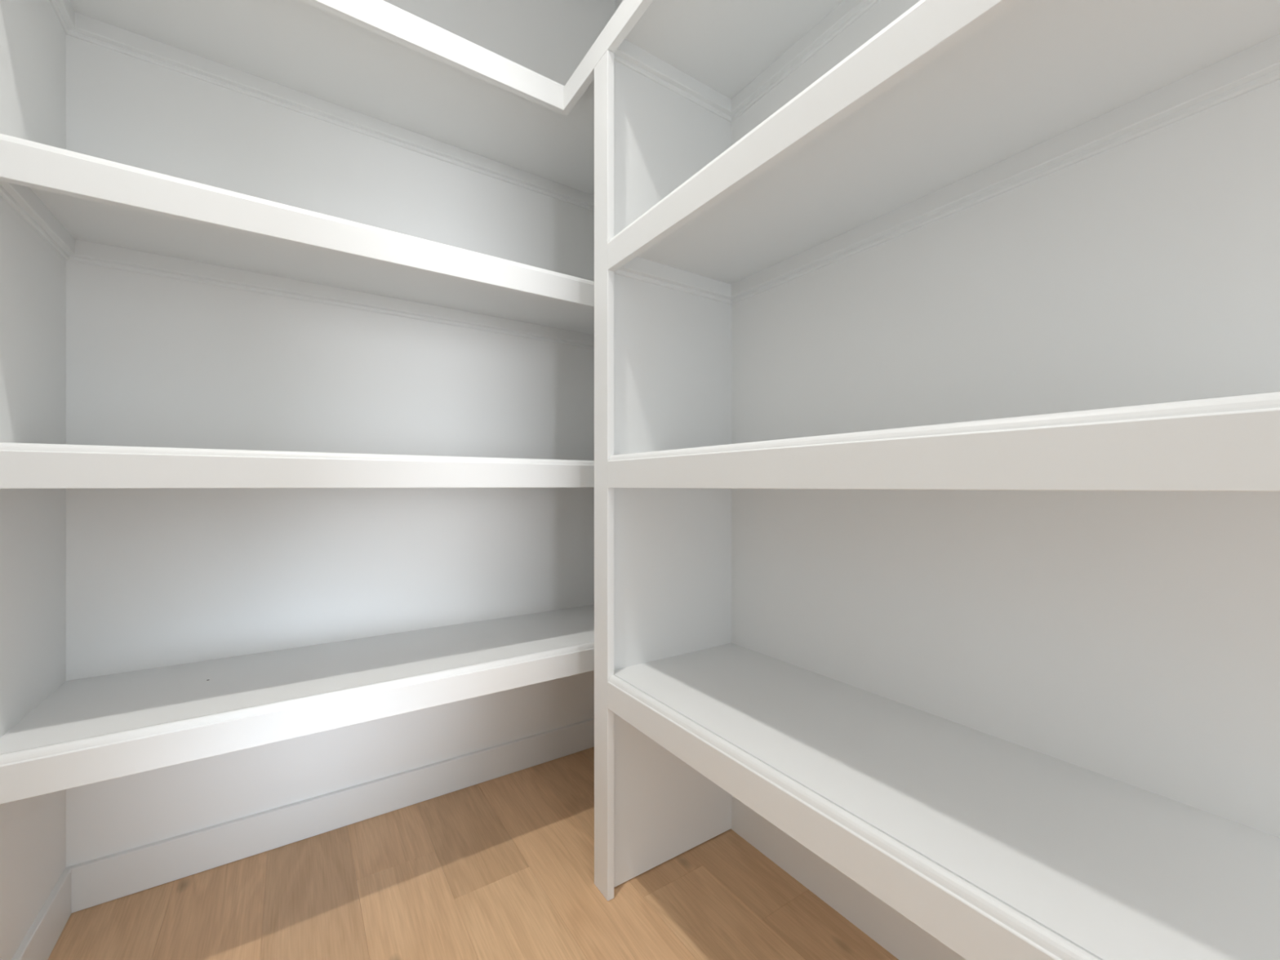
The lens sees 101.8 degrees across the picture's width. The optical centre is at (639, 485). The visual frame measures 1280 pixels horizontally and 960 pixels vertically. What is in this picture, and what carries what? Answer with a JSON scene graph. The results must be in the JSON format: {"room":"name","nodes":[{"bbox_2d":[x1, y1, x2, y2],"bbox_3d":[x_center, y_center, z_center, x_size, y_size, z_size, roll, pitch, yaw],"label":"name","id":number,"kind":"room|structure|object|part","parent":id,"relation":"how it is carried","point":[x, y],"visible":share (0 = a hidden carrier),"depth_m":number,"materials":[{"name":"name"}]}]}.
{"room":"food storage area","nodes":[
{"label":"food storage area","id":0,"kind":"room"},
{"bbox_2d":[0,0,66,959],"bbox_3d":[-0.463,-0.480,-0.184,0.100,2.960,3.311,0,0,-34],"label":"wall","id":1,"kind":"structure","parent":0,"point":[33,37],"depth_m":1.05,"materials":[{"name":"white paint"}]},
{"bbox_2d":[11,869,71,959],"bbox_3d":[-0.414,0.946,-0.158,0.012,0.106,3.299,0,0,-34],"label":"baseboard","id":2,"kind":"structure","parent":1,"relation":"attached to","point":[41,939],"depth_m":1.11,"materials":[{"name":"white paint"}]},
{"bbox_2d":[66,0,615,866],"bbox_3d":[-0.750,-0.480,1.678,1.702,2.960,0.100,0,0,-34],"label":"wall","id":3,"kind":"structure","parent":0,"point":[156,577],"depth_m":1.49,"materials":[{"name":"white paint"}]},
{"bbox_2d":[0,133,594,349],"bbox_3d":[-0.600,-0.559,1.455,1.502,0.078,0.438,0,0,-34],"label":"shelf","id":4,"kind":"object","parent":3,"relation":"attached to","point":[92,211],"visible":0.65,"depth_m":1.24,"materials":[{"name":"white paint"}]},
{"bbox_2d":[0,604,594,804],"bbox_3d":[-0.600,0.495,1.455,1.502,0.079,0.438,0,0,-34],"label":"shelf","id":5,"kind":"object","parent":3,"relation":"attached to","point":[88,731],"visible":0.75,"depth_m":1.18,"materials":[{"name":"white paint"}]},
{"bbox_2d":[0,442,594,488],"bbox_3d":[-0.600,-0.035,1.455,1.502,0.078,0.438,0,0,-34],"label":"shelf","id":6,"kind":"object","parent":3,"relation":"attached to","point":[22,465],"visible":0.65,"depth_m":1.07,"materials":[{"name":"white paint"}]},
{"bbox_2d":[64,717,594,912],"bbox_3d":[-0.718,0.946,1.632,1.502,0.106,0.012,0,0,-34],"label":"baseboard","id":7,"kind":"structure","parent":3,"relation":"attached to","point":[95,882],"depth_m":1.47,"materials":[{"name":"white paint"}]},
{"bbox_2d":[47,746,898,959],"bbox_3d":[0.507,1.025,0.468,2.437,0.050,3.511,0,0,-34],"label":"floor","id":8,"kind":"structure","parent":0,"point":[502,868],"depth_m":1.24,"materials":[{"name":"brown wood"}]},
{"bbox_2d":[594,49,731,901],"bbox_3d":[0.083,-0.053,1.398,0.433,2.106,0.068,0,0,-34],"label":"divider panel","id":9,"kind":"object","parent":8,"relation":"on","point":[663,355],"visible":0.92,"depth_m":1.35,"materials":[{"name":"white paint"}]},
{"bbox_2d":[615,0,1279,959],"bbox_3d":[0.468,-0.480,1.303,0.100,2.960,1.881,0,0,-34],"label":"wall","id":10,"kind":"structure","parent":0,"point":[1132,637],"depth_m":0.89,"materials":[{"name":"white paint"}]},
{"bbox_2d":[48,0,879,211],"bbox_3d":[-0.214,-1.089,0.881,1.502,0.078,1.821,0,0,-34],"label":"corner shelf","id":11,"kind":"object","parent":10,"relation":"attached to","point":[379,69],"visible":0.88,"depth_m":1.34,"materials":[{"name":"white paint"}]},
{"bbox_3d":[-0.655,-1.089,1.166,1.088,0.078,0.019,0,0,-34],"label":"shelf","id":12,"kind":"part","parent":11,"relation":"part of","materials":[{"name":"white paint"}]},
{"bbox_3d":[0.175,-1.089,0.890,0.019,0.078,1.403,0,0,-34],"label":"shelf","id":13,"kind":"part","parent":11,"relation":"part of","materials":[{"name":"white paint"}]},
{"bbox_2d":[607,643,1279,959],"bbox_3d":[0.412,0.496,0.908,0.433,0.078,1.168,0,0,-34],"label":"shelf","id":14,"kind":"object","parent":10,"relation":"attached to","point":[996,848],"visible":0.96,"depth_m":0.72,"materials":[{"name":"white paint"}]},
{"bbox_2d":[607,0,1279,304],"bbox_3d":[0.412,-0.559,0.908,0.433,0.078,1.168,0,0,-34],"label":"shelf","id":15,"kind":"object","parent":10,"relation":"attached to","point":[951,107],"visible":0.98,"depth_m":0.81,"materials":[{"name":"white paint"}]},
{"bbox_2d":[607,391,1279,491],"bbox_3d":[0.412,-0.035,0.908,0.433,0.078,1.168,0,0,-34],"label":"shelf","id":16,"kind":"object","parent":10,"relation":"attached to","point":[1226,443],"visible":0.99,"depth_m":0.54,"materials":[{"name":"white paint"}]}
]}

